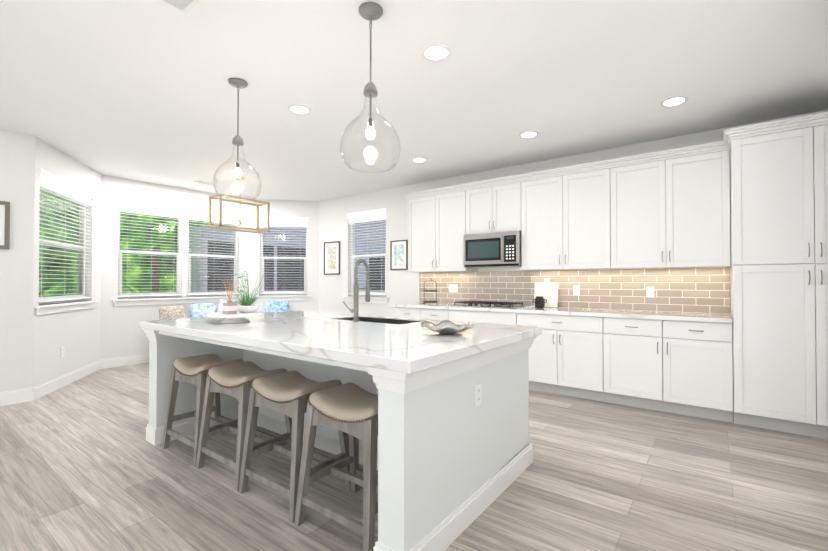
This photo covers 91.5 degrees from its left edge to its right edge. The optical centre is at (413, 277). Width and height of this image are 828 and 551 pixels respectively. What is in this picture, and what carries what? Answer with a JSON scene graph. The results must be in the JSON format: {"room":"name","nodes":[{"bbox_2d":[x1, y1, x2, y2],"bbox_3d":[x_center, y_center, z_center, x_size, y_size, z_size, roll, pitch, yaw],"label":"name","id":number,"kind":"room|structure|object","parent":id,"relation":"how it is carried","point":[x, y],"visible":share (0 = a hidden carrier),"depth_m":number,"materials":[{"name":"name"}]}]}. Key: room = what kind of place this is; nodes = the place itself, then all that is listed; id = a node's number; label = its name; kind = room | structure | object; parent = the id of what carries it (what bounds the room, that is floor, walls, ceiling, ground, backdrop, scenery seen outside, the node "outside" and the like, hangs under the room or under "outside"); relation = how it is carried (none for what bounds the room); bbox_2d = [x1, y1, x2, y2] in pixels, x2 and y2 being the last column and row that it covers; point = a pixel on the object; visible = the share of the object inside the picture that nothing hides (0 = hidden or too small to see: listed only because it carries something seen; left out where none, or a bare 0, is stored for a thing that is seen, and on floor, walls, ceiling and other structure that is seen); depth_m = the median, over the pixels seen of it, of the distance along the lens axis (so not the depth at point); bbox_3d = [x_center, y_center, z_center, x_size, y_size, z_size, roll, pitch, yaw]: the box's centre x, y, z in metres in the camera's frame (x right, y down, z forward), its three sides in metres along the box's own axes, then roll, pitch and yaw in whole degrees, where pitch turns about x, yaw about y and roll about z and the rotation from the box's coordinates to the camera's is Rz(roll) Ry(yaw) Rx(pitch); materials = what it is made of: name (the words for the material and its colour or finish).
{"room":"kitchen","nodes":[
{"label":"kitchen","id":0,"kind":"room"},
{"bbox_2d":[0,129,34,391],"bbox_3d":[-5.193,-0.117,2.645,0.150,2.747,3.965,0,-1,37],"label":"wall","id":1,"kind":"structure","parent":0,"point":[17,170],"depth_m":4.09,"materials":[{"name":"paint"}]},
{"bbox_2d":[0,201,9,248],"bbox_3d":[-4.229,-0.521,3.799,0.024,0.474,0.600,0,-1,37],"label":"picture","id":2,"kind":"object","parent":1,"relation":"attached to","point":[4,224],"visible":0.97,"depth_m":4.01,"materials":[{"name":"brown wood"}]},
{"bbox_2d":[0,387,34,405],"bbox_3d":[-5.077,1.189,2.648,0.016,0.135,3.831,0,-1,37],"label":"baseboard","id":3,"kind":"structure","parent":1,"relation":"attached to","point":[15,396],"depth_m":4.07,"materials":[{"name":"white wood"}]},
{"bbox_2d":[33,136,101,386],"bbox_3d":[-4.278,-0.091,4.991,0.150,2.747,1.721,0,-1,-17],"label":"wall","id":4,"kind":"structure","parent":0,"point":[75,334],"depth_m":4.88,"materials":[{"name":"paint"}]},
{"bbox_2d":[60,346,63,356],"bbox_3d":[-4.112,0.869,4.717,0.008,0.115,0.072,0,-1,-17],"label":"outlet","id":5,"kind":"object","parent":4,"relation":"attached to","point":[61,351],"visible":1,"depth_m":4.70,"materials":[{"name":"white plastic"}]},
{"bbox_2d":[39,191,85,304],"bbox_3d":[-4.249,-0.417,4.830,0.067,1.443,1.208,0,-1,-17],"label":"bay window","id":6,"kind":"structure","parent":4,"relation":"in","point":[81,293],"depth_m":5.00,"materials":[{"name":"plastic"}]},
{"bbox_2d":[39,168,93,301],"bbox_3d":[-4.179,-0.441,4.852,0.075,1.422,1.234,0,-1,-17],"label":"window blind","id":7,"kind":"object","parent":6,"relation":"attached to","point":[54,184],"visible":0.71,"depth_m":4.77,"materials":[{"name":"white plastic"}]},
{"bbox_2d":[35,300,97,314],"bbox_3d":[-4.171,0.355,4.846,0.119,0.100,1.350,0,-1,-17],"label":"window sill","id":8,"kind":"structure","parent":4,"relation":"attached to","point":[55,308],"depth_m":4.70,"materials":[{"name":"white wood"}]},
{"bbox_2d":[32,360,100,400],"bbox_3d":[-4.174,1.214,4.924,0.016,0.135,1.583,0,-1,-17],"label":"baseboard","id":9,"kind":"structure","parent":4,"relation":"attached to","point":[49,386],"depth_m":4.76,"materials":[{"name":"white wood"}]},
{"bbox_2d":[100,175,247,358],"bbox_3d":[-3.788,-0.074,6.588,0.252,2.747,2.490,0,-1,37],"label":"wall","id":10,"kind":"structure","parent":0,"point":[122,334],"depth_m":5.95,"materials":[{"name":"paint"}]},
{"bbox_2d":[100,354,148,368],"bbox_3d":[-3.723,1.231,6.521,0.106,0.135,2.185,0,-1,37],"label":"baseboard","id":11,"kind":"structure","parent":10,"relation":"attached to","point":[123,361],"depth_m":5.89,"materials":[{"name":"white wood"}]},
{"bbox_2d":[112,296,242,305],"bbox_3d":[-3.727,0.374,6.562,0.200,0.100,1.973,0,-1,37],"label":"window sill","id":12,"kind":"structure","parent":10,"relation":"attached to","point":[149,301],"depth_m":6.36,"materials":[{"name":"white wood"}]},
{"bbox_2d":[118,212,237,298],"bbox_3d":[-3.792,-0.398,6.623,0.141,1.445,1.829,0,-1,37],"label":"bay window","id":13,"kind":"structure","parent":10,"relation":"in","point":[183,273],"depth_m":6.58,"materials":[{"name":"plastic"}]},
{"bbox_2d":[117,199,238,296],"bbox_3d":[-3.735,-0.422,6.575,0.151,1.422,1.853,0,-1,37],"label":"window blind","id":14,"kind":"object","parent":13,"relation":"attached to","point":[138,207],"visible":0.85,"depth_m":6.37,"materials":[{"name":"white plastic"}]},
{"bbox_2d":[248,199,318,312],"bbox_3d":[-2.424,-0.063,7.557,1.573,2.747,0.150,0,-1,-8],"label":"wall","id":15,"kind":"structure","parent":0,"point":[293,208],"depth_m":7.52,"materials":[{"name":"paint"}]},
{"bbox_2d":[256,295,310,300],"bbox_3d":[-2.421,0.385,7.491,1.000,0.100,0.119,0,-1,-8],"label":"window sill","id":16,"kind":"structure","parent":15,"relation":"attached to","point":[285,298],"depth_m":7.46,"materials":[{"name":"white wood"}]},
{"bbox_2d":[260,227,307,294],"bbox_3d":[-2.433,-0.387,7.581,0.858,1.443,0.067,0,-1,-8],"label":"bay window","id":17,"kind":"structure","parent":15,"relation":"in","point":[304,292],"depth_m":7.56,"materials":[{"name":"plastic"}]},
{"bbox_2d":[259,216,307,293],"bbox_3d":[-2.422,-0.411,7.509,0.884,1.422,0.075,0,-1,-8],"label":"window blind","id":18,"kind":"object","parent":17,"relation":"attached to","point":[288,221],"visible":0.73,"depth_m":7.50,"materials":[{"name":"white plastic"}]},
{"bbox_2d":[0,363,827,550],"bbox_3d":[-2.247,1.286,3.031,10.600,0.050,8.824,0,-1,37],"label":"floor","id":19,"kind":"structure","parent":0,"point":[85,465],"depth_m":2.40,"materials":[{"name":"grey wood"}]},
{"bbox_2d":[162,354,243,466],"bbox_3d":[-1.525,0.932,3.000,0.513,0.656,0.433,0,-1,37],"label":"stool","id":20,"kind":"object","parent":19,"relation":"on","point":[193,370],"visible":0.62,"depth_m":2.95,"materials":[{"name":"grey wood"}]},
{"bbox_2d":[196,361,291,491],"bbox_3d":[-1.108,0.929,2.690,0.513,0.656,0.433,0,-1,37],"label":"stool","id":21,"kind":"object","parent":19,"relation":"on","point":[228,379],"visible":0.73,"depth_m":2.62,"materials":[{"name":"grey wood"}]},
{"bbox_2d":[238,371,350,522],"bbox_3d":[-0.691,0.925,2.379,0.513,0.656,0.433,0,-1,37],"label":"stool","id":22,"kind":"object","parent":19,"relation":"on","point":[288,393],"visible":0.79,"depth_m":2.31,"materials":[{"name":"grey wood"}]},
{"bbox_2d":[294,382,377,550],"bbox_3d":[-0.273,0.922,2.069,0.513,0.656,0.433,0,-1,37],"label":"stool","id":23,"kind":"object","parent":19,"relation":"on","point":[350,409],"visible":0.67,"depth_m":2.00,"materials":[{"name":"grey wood"}]},
{"bbox_2d":[141,328,537,550],"bbox_3d":[-0.630,0.825,2.940,2.590,0.870,1.480,0,-1,37],"label":"kitchen island","id":24,"kind":"object","parent":19,"relation":"on","point":[453,463],"visible":0.54,"depth_m":2.07,"materials":[{"name":"paint"}]},
{"bbox_2d":[140,310,541,373],"bbox_3d":[-0.627,0.363,2.942,2.638,0.050,1.492,0,-1,37],"label":"island countertop","id":25,"kind":"structure","parent":24,"relation":"on","point":[410,348],"depth_m":2.30,"materials":[{"name":"stone"}]},
{"bbox_2d":[205,311,263,322],"bbox_3d":[-1.361,0.305,3.078,0.410,0.068,0.410,0,-1,37],"label":"tray","id":26,"kind":"object","parent":25,"relation":"on","point":[238,317],"visible":0.94,"depth_m":2.98,"materials":[{"name":"white ceramic"}]},
{"bbox_2d":[218,299,228,312],"bbox_3d":[-1.439,0.218,3.062,0.137,0.105,0.080,0,-1,37],"label":"vase","id":27,"kind":"object","parent":26,"relation":"on","point":[221,301],"visible":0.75,"depth_m":3.04,"materials":[{"name":"white ceramic"}]},
{"bbox_2d":[222,280,236,314],"bbox_3d":[-1.353,0.144,2.968,0.098,0.250,0.101,0,-1,37],"label":"reed diffuser","id":28,"kind":"object","parent":26,"relation":"on","point":[229,306],"visible":1,"depth_m":2.95,"materials":[{"name":"grey"}]},
{"bbox_2d":[229,271,267,312],"bbox_3d":[-1.303,0.111,3.151,0.385,0.321,0.413,0,-1,37],"label":"potted plant","id":29,"kind":"object","parent":26,"relation":"on","point":[245,306],"visible":0.92,"depth_m":3.10,"materials":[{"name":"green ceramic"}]},
{"bbox_2d":[343,259,370,321],"bbox_3d":[-0.446,0.096,3.191,0.145,0.488,0.191,0,-1,37],"label":"faucet","id":30,"kind":"object","parent":25,"relation":"on","point":[355,310],"visible":1,"depth_m":3.12,"materials":[{"name":"silver metal"}]},
{"bbox_2d":[339,317,420,323],"bbox_3d":[-0.299,0.481,3.296,0.777,0.253,0.387,0,-1,37],"label":"sink","id":31,"kind":"object","parent":25,"relation":"in","point":[381,320],"visible":0.02,"depth_m":3.50,"materials":[{"name":"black metal"}]},
{"bbox_2d":[421,320,474,333],"bbox_3d":[0.200,0.299,2.403,0.320,0.065,0.320,0,-1,37],"label":"bowl","id":32,"kind":"object","parent":25,"relation":"on","point":[446,327],"visible":1,"depth_m":2.38,"materials":[{"name":"silver metal"}]},
{"bbox_2d":[474,382,481,406],"bbox_3d":[0.340,0.621,2.134,0.008,0.115,0.072,0,-1,37],"label":"outlet","id":33,"kind":"object","parent":24,"relation":"attached to","point":[478,394],"visible":1,"depth_m":2.13,"materials":[{"name":"white plastic"}]},
{"bbox_2d":[395,307,450,320],"bbox_3d":[0.285,0.852,5.637,0.959,0.876,0.621,0,-1,37],"label":"base cabinet","id":34,"kind":"object","parent":19,"relation":"on","point":[420,313],"depth_m":5.37,"materials":[{"name":"white wood"}]},
{"bbox_2d":[392,302,732,322],"bbox_3d":[1.389,0.385,4.806,3.760,0.039,0.646,0,-1,37],"label":"countertop","id":35,"kind":"structure","parent":34,"relation":"on","point":[685,316],"depth_m":4.25,"materials":[{"name":"stone"}]},
{"bbox_2d":[423,278,437,303],"bbox_3d":[0.231,0.189,5.739,0.214,0.370,0.212,0,-1,37],"label":"tiered stand","id":36,"kind":"object","parent":35,"relation":"on","point":[436,290],"visible":1,"depth_m":5.67,"materials":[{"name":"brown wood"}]},
{"bbox_2d":[449,301,524,308],"bbox_3d":[0.933,0.342,5.140,0.830,0.051,0.490,0,-1,37],"label":"cooktop","id":37,"kind":"object","parent":35,"relation":"in","point":[490,304],"visible":1,"depth_m":5.06,"materials":[{"name":"silver metal"}]},
{"bbox_2d":[533,296,546,307],"bbox_3d":[1.516,0.297,4.869,0.169,0.136,0.116,0,-1,37],"label":"crock","id":38,"kind":"object","parent":35,"relation":"on","point":[539,302],"visible":1,"depth_m":4.82,"materials":[{"name":"black ceramic"}]},
{"bbox_2d":[534,278,558,307],"bbox_3d":[1.622,0.189,4.953,0.290,0.352,0.070,0,-1,37],"label":"cutting board","id":39,"kind":"object","parent":35,"relation":"on","point":[547,290],"visible":0.9,"depth_m":4.93,"materials":[{"name":"white ceramic"}]},
{"bbox_2d":[451,310,522,324],"bbox_3d":[0.986,0.846,5.116,1.034,0.876,0.621,0,-1,37],"label":"base cabinet","id":40,"kind":"object","parent":19,"relation":"on","point":[508,318],"depth_m":4.81,"materials":[{"name":"white wood"}]},
{"bbox_2d":[523,313,610,402],"bbox_3d":[1.718,0.840,4.572,1.038,0.876,0.621,0,-1,37],"label":"base cabinet","id":41,"kind":"object","parent":19,"relation":"on","point":[571,356],"depth_m":4.25,"materials":[{"name":"white wood"}]},
{"bbox_2d":[611,317,732,422],"bbox_3d":[2.470,0.834,4.013,1.084,0.876,0.621,0,-1,37],"label":"base cabinet","id":42,"kind":"object","parent":19,"relation":"on","point":[679,367],"depth_m":3.71,"materials":[{"name":"white wood"}]},
{"bbox_2d":[723,111,827,438],"bbox_3d":[3.287,0.003,3.370,1.100,2.522,0.691,0,-1,37],"label":"pantry cabinet","id":43,"kind":"object","parent":19,"relation":"on","point":[779,236],"visible":0.96,"depth_m":3.26,"materials":[{"name":"white wood"}]},
{"bbox_3d":[-2.775,1.066,6.694,1.196,0.470,2.449,0,-1,37],"label":"banquette","id":44,"kind":"object","parent":19,"relation":"on","visible":0},
{"bbox_2d":[159,306,186,319],"bbox_3d":[-3.675,0.629,6.159,0.186,0.390,0.399,0,-1,37],"label":"pillow","id":45,"kind":"object","parent":44,"relation":"on","point":[171,312],"visible":0.52,"depth_m":6.11,"materials":[{"name":"beige fabric"}]},
{"bbox_2d":[190,303,217,317],"bbox_3d":[-3.395,0.623,6.540,0.195,0.410,0.418,0,-1,37],"label":"pillow","id":46,"kind":"object","parent":44,"relation":"on","point":[200,310],"visible":0.46,"depth_m":6.48,"materials":[{"name":"blue fabric"}]},
{"bbox_2d":[265,301,288,312],"bbox_3d":[-2.477,0.632,7.294,0.330,0.410,0.358,0,-1,37],"label":"pillow","id":47,"kind":"object","parent":44,"relation":"on","point":[276,306],"visible":0.42,"depth_m":7.27,"materials":[{"name":"blue fabric"}]},
{"bbox_2d":[0,0,827,200],"bbox_3d":[-2.247,-1.526,3.062,10.600,0.080,8.824,0,-1,37],"label":"ceiling","id":48,"kind":"structure","parent":0,"point":[142,90],"depth_m":3.04,"materials":[{"name":"paint"}]},
{"bbox_2d":[158,0,200,13],"bbox_3d":[-1.221,-1.491,2.078,0.340,0.012,0.230,0,-1,37],"label":"ceiling vent","id":49,"kind":"object","parent":48,"relation":"in","point":[184,6],"visible":0.98,"depth_m":2.19,"materials":[{"name":"grey metal"}]},
{"bbox_2d":[194,181,213,184],"bbox_3d":[-3.216,-1.446,6.183,0.120,0.012,0.240,0,-1,37],"label":"ceiling vent","id":50,"kind":"object","parent":48,"relation":"in","point":[202,182],"visible":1,"depth_m":6.18,"materials":[{"name":"grey"}]},
{"bbox_2d":[213,78,260,200],"bbox_3d":[-1.338,-1.044,3.066,0.338,0.882,0.338,0,-1,37],"label":"pendant light","id":51,"kind":"object","parent":48,"relation":"hanging from","point":[237,140],"visible":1,"depth_m":3.05,"materials":[{"name":"clear glass"}]},
{"bbox_2d":[209,176,269,233],"bbox_3d":[-2.526,-1.069,5.866,0.310,0.770,0.760,0,-1,37],"label":"lantern chandelier","id":52,"kind":"object","parent":48,"relation":"hanging from","point":[257,230],"visible":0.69,"depth_m":5.85,"materials":[{"name":"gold metal"}]},
{"bbox_2d":[288,105,310,114],"bbox_3d":[-1.006,-1.477,3.557,0.200,0.008,0.200,0,-1,37],"label":"recessed light","id":53,"kind":"object","parent":48,"relation":"in","point":[300,109],"visible":1,"depth_m":3.55,"materials":[{"name":"white plastic"}]},
{"bbox_2d":[340,2,400,172],"bbox_3d":[-0.242,-1.053,2.251,0.338,0.882,0.338,0,-1,37],"label":"pendant light","id":54,"kind":"object","parent":48,"relation":"hanging from","point":[371,11],"visible":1,"depth_m":2.24,"materials":[{"name":"clear glass"}]},
{"bbox_2d":[412,157,427,162],"bbox_3d":[0.071,-1.460,5.023,0.200,0.008,0.200,0,-1,37],"label":"recessed light","id":55,"kind":"object","parent":48,"relation":"in","point":[419,160],"visible":0.98,"depth_m":5.02,"materials":[{"name":"white plastic"}]},
{"bbox_2d":[421,44,450,61],"bbox_3d":[0.145,-1.486,2.675,0.200,0.008,0.200,0,-1,37],"label":"recessed light","id":56,"kind":"object","parent":48,"relation":"in","point":[435,52],"visible":1,"depth_m":2.67,"materials":[{"name":"white plastic"}]},
{"bbox_2d":[519,131,538,137],"bbox_3d":[1.185,-1.470,4.158,0.200,0.008,0.200,0,-1,37],"label":"recessed light","id":57,"kind":"object","parent":48,"relation":"in","point":[529,134],"visible":1,"depth_m":4.15,"materials":[{"name":"white plastic"}]},
{"bbox_2d":[660,96,687,106],"bbox_3d":[2.190,-1.478,3.398,0.200,0.008,0.200,0,-1,37],"label":"recessed light","id":58,"kind":"object","parent":48,"relation":"in","point":[674,101],"visible":1,"depth_m":3.39,"materials":[{"name":"white plastic"}]},
{"bbox_2d":[319,109,827,316],"bbox_3d":[1.123,-0.086,5.508,7.430,2.747,0.150,0,-1,37],"label":"wall","id":59,"kind":"structure","parent":0,"point":[402,286],"depth_m":6.48,"materials":[{"name":"paint"}]},
{"bbox_2d":[324,241,339,274],"bbox_3d":[-1.496,-0.351,7.349,0.414,0.593,0.024,0,-1,37],"label":"floral picture","id":60,"kind":"object","parent":59,"relation":"attached to","point":[331,257],"visible":0.98,"depth_m":7.34,"materials":[{"name":"grey paper"}]},
{"bbox_2d":[343,296,388,303],"bbox_3d":[-0.806,0.378,6.862,1.021,0.100,0.119,0,-1,37],"label":"sill","id":61,"kind":"structure","parent":59,"relation":"attached to","point":[372,299],"depth_m":6.75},
{"bbox_2d":[351,220,385,296],"bbox_3d":[-0.757,-0.394,6.936,0.879,1.443,0.067,0,-1,37],"label":"window","id":62,"kind":"structure","parent":59,"relation":"in","point":[353,256],"depth_m":7.03,"materials":[{"name":"plastic"}]},
{"bbox_2d":[347,208,385,294],"bbox_3d":[-0.801,-0.418,6.878,0.905,1.422,0.075,0,-1,37],"label":"window blind","id":63,"kind":"object","parent":62,"relation":"attached to","point":[370,216],"visible":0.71,"depth_m":6.84,"materials":[{"name":"white plastic"}]},
{"bbox_2d":[390,240,407,269],"bbox_3d":[-0.240,-0.355,6.415,0.337,0.467,0.024,0,-1,37],"label":"picture","id":64,"kind":"object","parent":59,"relation":"attached to","point":[398,254],"visible":1,"depth_m":6.41,"materials":[{"name":"grey paper"}]},
{"bbox_2d":[407,188,476,271],"bbox_3d":[0.420,-0.627,5.738,1.024,1.090,0.324,0,-1,37],"label":"upper cabinet","id":65,"kind":"object","parent":59,"relation":"attached to","point":[438,222],"depth_m":5.60,"materials":[{"name":"white wood"}]},
{"bbox_2d":[471,180,522,233],"bbox_3d":[1.087,-0.870,5.245,0.759,0.615,0.324,0,-1,37],"label":"upper cabinet","id":66,"kind":"object","parent":59,"relation":"attached to","point":[494,207],"depth_m":5.08,"materials":[{"name":"white wood"}]},
{"bbox_2d":[464,230,520,267],"bbox_3d":[1.054,-0.347,5.194,0.752,0.423,0.435,0,-1,37],"label":"microwave","id":67,"kind":"object","parent":66,"relation":"attached to","point":[493,250],"visible":0.98,"depth_m":5.03,"materials":[{"name":"silver metal"}]},
{"bbox_2d":[521,164,622,269],"bbox_3d":[1.789,-0.638,4.720,1.111,1.090,0.324,0,-1,37],"label":"upper cabinet","id":68,"kind":"object","parent":59,"relation":"attached to","point":[571,219],"depth_m":4.53,"materials":[{"name":"white wood"}]},
{"bbox_2d":[419,267,729,313],"bbox_3d":[1.587,0.139,5.057,3.739,0.455,0.012,0,-1,37],"label":"backsplash","id":69,"kind":"structure","parent":59,"relation":"attached to","point":[701,290],"depth_m":4.62,"materials":[{"name":"tile"}]},
{"bbox_2d":[449,284,457,291],"bbox_3d":[0.564,0.156,5.805,0.148,0.115,0.008,0,-1,37],"label":"outlet","id":70,"kind":"object","parent":69,"relation":"attached to","point":[453,287],"visible":1,"depth_m":5.80,"materials":[{"name":"white plastic"}]},
{"bbox_2d":[573,285,579,294],"bbox_3d":[1.930,0.153,4.790,0.072,0.115,0.008,0,-1,37],"label":"outlet","id":71,"kind":"object","parent":69,"relation":"attached to","point":[576,289],"visible":1,"depth_m":4.79,"materials":[{"name":"white plastic"}]},
{"bbox_2d":[646,287,653,297],"bbox_3d":[2.540,0.158,4.336,0.072,0.115,0.008,0,-1,37],"label":"outlet","id":72,"kind":"object","parent":69,"relation":"attached to","point":[649,291],"visible":1,"depth_m":4.33,"materials":[{"name":"white plastic"}]},
{"bbox_2d":[619,144,730,268],"bbox_3d":[2.566,-0.644,4.143,1.068,1.090,0.324,0,-1,37],"label":"upper cabinet","id":73,"kind":"object","parent":59,"relation":"attached to","point":[669,208],"depth_m":3.95,"materials":[{"name":"white wood"}]},
{"label":"outside","id":74,"kind":"structure","parent":0,"visible":0},
{"bbox_2d":[39,191,176,296],"bbox_3d":[0.895,-2.660,10.318,19.000,10.000,42.000,0,-1,37],"label":"tree","id":75,"kind":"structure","parent":74,"point":[167,261],"depth_m":9.46,"materials":[{"name":"green plant"}]},
{"bbox_3d":[0.494,1.768,10.568,20.000,0.050,42.000,0,-1,37],"label":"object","id":76,"kind":"structure","parent":74,"visible":0},
{"bbox_2d":[39,190,213,296],"bbox_3d":[-7.698,-2.754,6.247,3.119,8.902,10.188,0,-1,37],"label":"tree","id":77,"kind":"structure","parent":76,"relation":"on","point":[141,241],"depth_m":7.93,"materials":[{"name":"green plant"}]},
{"bbox_2d":[189,220,385,291],"bbox_3d":[-1.415,-2.104,19.943,5.800,7.900,21.300,0,-1,37],"label":"neighboring house","id":78,"kind":"structure","parent":76,"relation":"on","point":[275,284],"depth_m":12.06,"materials":[{"name":"grey"}]}
]}

